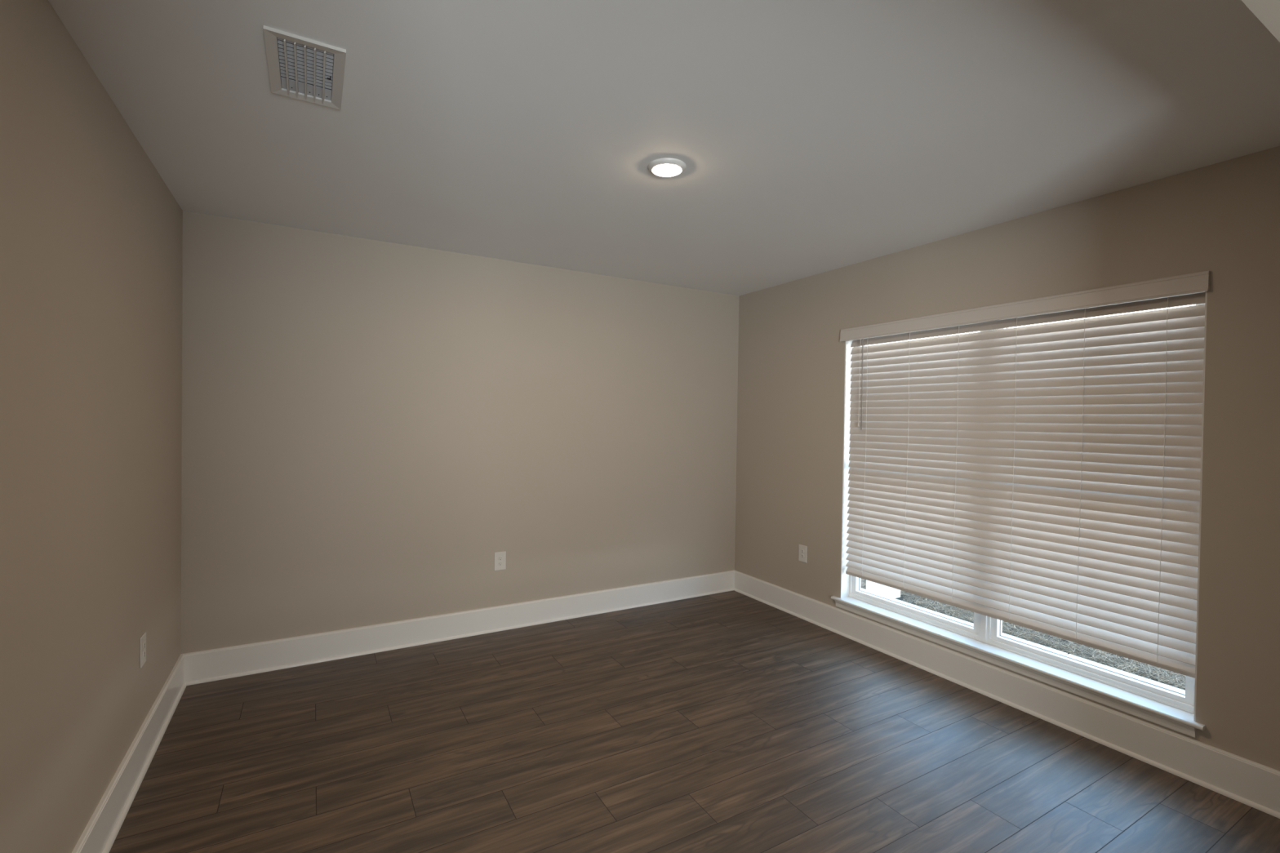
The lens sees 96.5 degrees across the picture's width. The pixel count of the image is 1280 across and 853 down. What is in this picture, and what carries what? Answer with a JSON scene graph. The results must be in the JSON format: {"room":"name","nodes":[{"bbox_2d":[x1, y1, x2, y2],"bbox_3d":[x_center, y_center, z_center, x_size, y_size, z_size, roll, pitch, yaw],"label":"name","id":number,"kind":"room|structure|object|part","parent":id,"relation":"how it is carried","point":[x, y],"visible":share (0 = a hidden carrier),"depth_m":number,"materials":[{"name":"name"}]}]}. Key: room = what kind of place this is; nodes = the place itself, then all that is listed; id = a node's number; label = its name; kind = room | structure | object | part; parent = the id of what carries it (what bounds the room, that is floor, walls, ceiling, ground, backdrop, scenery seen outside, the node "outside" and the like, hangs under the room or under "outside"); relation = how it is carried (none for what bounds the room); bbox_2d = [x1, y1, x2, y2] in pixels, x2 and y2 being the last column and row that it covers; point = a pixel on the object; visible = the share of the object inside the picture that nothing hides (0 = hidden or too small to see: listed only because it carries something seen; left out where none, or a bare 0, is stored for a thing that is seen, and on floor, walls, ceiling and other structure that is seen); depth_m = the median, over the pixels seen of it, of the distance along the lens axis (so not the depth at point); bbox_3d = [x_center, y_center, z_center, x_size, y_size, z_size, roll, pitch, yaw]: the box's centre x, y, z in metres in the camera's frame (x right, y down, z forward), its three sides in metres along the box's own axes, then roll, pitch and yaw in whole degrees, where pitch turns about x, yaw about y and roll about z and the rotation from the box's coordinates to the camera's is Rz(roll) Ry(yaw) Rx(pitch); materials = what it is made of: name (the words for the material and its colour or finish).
{"room":"empty room","nodes":[
{"label":"empty room","id":0,"kind":"room"},
{"bbox_2d":[0,0,182,852],"bbox_3d":[-1.764,0.165,1.637,0.120,2.743,3.768,0,1,-30],"label":"wall","id":1,"kind":"structure","parent":0,"point":[91,232],"depth_m":1.82,"materials":[{"name":"beige paint"}]},
{"bbox_2d":[71,654,186,852],"bbox_3d":[-1.717,1.447,1.691,0.032,0.180,3.768,0,1,-30],"label":"baseboard","id":2,"kind":"structure","parent":1,"relation":"attached to","point":[101,831],"depth_m":2.34,"materials":[{"name":"white wood"}]},
{"bbox_3d":[-1.706,1.528,1.689,0.014,0.018,3.750,0,1,-30],"label":"shoe moulding","id":3,"kind":"part","parent":2,"relation":"part of","materials":[{"name":"white wood"}]},
{"bbox_2d":[139,631,146,668],"bbox_3d":[-2.223,1.001,2.557,0.009,0.135,0.087,0,1,-30],"label":"wall outlet","id":4,"kind":"object","parent":1,"relation":"attached to","point":[143,639],"visible":1,"depth_m":2.54,"materials":[{"name":"white plastic"}]},
{"bbox_2d":[181,210,739,653],"bbox_3d":[-0.863,0.141,4.394,4.426,2.743,0.120,0,1,-30],"label":"wall","id":5,"kind":"structure","parent":0,"point":[366,424],"depth_m":3.97,"materials":[{"name":"beige paint"}]},
{"bbox_2d":[181,569,734,685],"bbox_3d":[-0.883,1.424,4.323,4.096,0.180,0.032,0,1,-30],"label":"baseboard","id":6,"kind":"structure","parent":5,"relation":"attached to","point":[224,663],"depth_m":3.98,"materials":[{"name":"white wood"}]},
{"bbox_2d":[493,551,506,570],"bbox_3d":[-1.038,0.998,4.238,0.087,0.135,0.009,0,1,-30],"label":"wall outlet","id":7,"kind":"object","parent":5,"relation":"attached to","point":[500,563],"visible":1,"depth_m":4.24,"materials":[{"name":"white plastic"}]},
{"bbox_2d":[48,0,1279,295],"bbox_3d":[0.295,-1.230,1.052,5.756,0.120,7.078,0,1,-30],"label":"ceiling","id":8,"kind":"structure","parent":0,"point":[811,137],"depth_m":2.17,"materials":[{"name":"white paint"}]},
{"bbox_2d":[262,25,346,109],"bbox_3d":[-1.126,-1.254,1.929,0.220,0.126,0.391,0,1,-30],"label":"ceiling vent","id":9,"kind":"object","parent":8,"relation":"in","point":[306,67],"visible":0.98,"depth_m":1.92,"materials":[{"name":"white metal"}]},
{"bbox_2d":[283,39,325,103],"bbox_3d":[-1.133,-1.197,1.936,0.115,0.012,0.342,0,1,-30],"label":"grille","id":10,"kind":"object","parent":9,"relation":"attached to","point":[291,85],"depth_m":1.94,"materials":[{"name":"white metal"}]},
{"bbox_3d":[-1.190,-1.206,2.041,0.154,0.001,0.077,0,1,-30],"label":"plate","id":11,"kind":"part","parent":9,"relation":"part of","materials":[{"name":"metal"}]},
{"bbox_2d":[648,157,686,177],"bbox_3d":[0.123,-1.181,2.622,0.176,0.024,0.176,0,1,-30],"label":"recessed light","id":12,"kind":"object","parent":8,"relation":"in","point":[666,166],"visible":1,"depth_m":2.59,"materials":[{"name":"white"}]},
{"bbox_2d":[109,590,1279,852],"bbox_3d":[0.254,1.617,1.090,5.756,0.090,7.078,0,1,-30],"label":"floor","id":13,"kind":"structure","parent":0,"point":[731,722],"depth_m":2.66,"materials":[{"name":"brown wood"}]},
{"bbox_2d":[734,146,1279,771],"bbox_3d":[2.680,0.217,2.450,0.210,2.743,6.778,0,1,-30],"label":"wall","id":14,"kind":"structure","parent":0,"point":[1223,218],"depth_m":2.78,"materials":[{"name":"beige paint"}]},
{"bbox_2d":[798,544,807,563],"bbox_3d":[1.313,1.025,4.607,0.009,0.135,0.087,0,1,-30],"label":"wall outlet","id":15,"kind":"object","parent":14,"relation":"attached to","point":[802,553],"visible":1,"depth_m":4.60,"materials":[{"name":"white plastic"}]},
{"bbox_2d":[733,570,1279,818],"bbox_3d":[1.809,1.470,3.713,0.032,0.180,3.768,0,1,-30],"label":"baseboard","id":16,"kind":"structure","parent":14,"relation":"attached to","point":[1255,785],"depth_m":3.02,"materials":[{"name":"white wood"}]},
{"bbox_2d":[831,291,1207,737],"bbox_3d":[2.098,0.340,3.475,0.287,2.070,2.080,0,1,-30],"label":"window","id":17,"kind":"structure","parent":14,"relation":"in","point":[1172,709],"depth_m":3.22,"materials":[{"name":"white plastic"}]},
{"bbox_3d":[1.873,0.299,3.902,0.055,1.935,0.947,0,1,-30],"label":"sash","id":18,"kind":"part","parent":17,"relation":"part of","materials":[{"name":"white plastic"}]},
{"bbox_3d":[2.012,1.315,3.446,0.122,0.020,2.080,0,1,-30],"label":"sill","id":19,"kind":"part","parent":17,"relation":"part of","materials":[{"name":"white wood"}]},
{"bbox_2d":[840,270,1209,678],"bbox_3d":[2.024,0.206,3.429,0.087,1.828,2.027,0,1,-30],"label":"window blind","id":20,"kind":"object","parent":17,"relation":"attached to","point":[1045,478],"visible":0.98,"depth_m":3.12,"materials":[{"name":"white plastic"}]},
{"bbox_3d":[1.595,-0.332,4.149,0.006,0.615,0.003,0,1,-30],"label":"lift cord","id":21,"kind":"part","parent":20,"relation":"part of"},
{"bbox_3d":[1.638,0.221,4.130,0.050,1.729,0.003,0,1,-29],"label":"ladder cord","id":22,"kind":"part","parent":20,"relation":"part of","materials":[{"name":"white fabric"}]},
{"bbox_3d":[1.804,0.227,3.840,0.050,1.729,0.003,0,1,-30],"label":"ladder cord","id":23,"kind":"part","parent":20,"relation":"part of","materials":[{"name":"white fabric"}]},
{"bbox_3d":[1.971,0.233,3.550,0.050,1.729,0.003,0,1,-30],"label":"ladder cord","id":24,"kind":"part","parent":20,"relation":"part of","materials":[{"name":"white fabric"}]},
{"bbox_3d":[2.137,0.239,3.259,0.050,1.729,0.003,0,1,-29],"label":"ladder cord","id":25,"kind":"part","parent":20,"relation":"part of","materials":[{"name":"white fabric"}]},
{"bbox_3d":[2.039,1.090,3.430,0.037,0.061,1.952,0,1,-30],"label":"rail","id":26,"kind":"part","parent":20,"relation":"part of","materials":[{"name":"white plastic"}]},
{"bbox_3d":[2.301,0.245,2.972,0.050,1.729,0.003,0,1,-29],"label":"ladder cord","id":27,"kind":"part","parent":20,"relation":"part of","materials":[{"name":"white fabric"}]},
{"bbox_3d":[2.465,0.251,2.686,0.050,1.729,0.003,0,1,-29],"label":"ladder cord","id":28,"kind":"part","parent":20,"relation":"part of","materials":[{"name":"white fabric"}]},
{"bbox_3d":[2.372,0.317,3.032,0.055,1.935,0.920,0,1,-30],"label":"sash","id":29,"kind":"part","parent":17,"relation":"part of","materials":[{"name":"white plastic"}]},
{"bbox_2d":[1241,0,1279,42],"bbox_3d":[0.479,0.210,0.654,5.396,2.743,0.170,0,1,-30],"label":"wall","id":30,"kind":"structure","parent":0,"point":[1268,11],"depth_m":1.18,"materials":[{"name":"beige paint"}]},
{"label":"outside","id":31,"kind":"structure","parent":0,"visible":0},
{"bbox_2d":[861,582,1185,690],"bbox_3d":[4.207,1.721,5.906,3.495,0.050,12.000,0,1,-30],"label":"ground","id":32,"kind":"structure","parent":31,"point":[900,598],"depth_m":4.42,"materials":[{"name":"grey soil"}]},
{"bbox_2d":[861,578,1185,690],"bbox_3d":[3.539,1.667,5.299,1.949,0.193,5.013,0,1,-30],"label":"window glass","id":33,"kind":"object","parent":32,"relation":"on","point":[1044,637],"visible":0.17,"depth_m":4.32,"materials":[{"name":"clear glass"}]},
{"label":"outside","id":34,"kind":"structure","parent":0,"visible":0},
{"bbox_3d":[7.094,1.790,8.714,13.692,0.080,28.000,0,1,-30],"label":"ground","id":35,"kind":"structure","parent":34,"visible":0},
{"bbox_2d":[860,587,1067,655],"bbox_3d":[1.411,1.663,6.063,1.190,0.080,4.946,0,1,-30],"label":"path","id":36,"kind":"structure","parent":35,"relation":"on","point":[861,588],"depth_m":4.82,"materials":[{"name":"concrete"}]},
{"bbox_2d":[866,340,905,599],"bbox_3d":[2.393,0.294,5.562,0.156,2.700,0.276,0,1,-30],"label":"porch post","id":37,"kind":"object","parent":36,"relation":"on","point":[876,588],"visible":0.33,"depth_m":5.49,"materials":[{"name":"white paint"}]},
{"bbox_2d":[1066,653,1185,693],"bbox_3d":[3.899,1.756,1.722,1.190,0.080,5.046,0,1,-30],"label":"path","id":38,"kind":"structure","parent":35,"relation":"on","point":[1171,687],"depth_m":3.87,"materials":[{"name":"concrete"}]}
]}

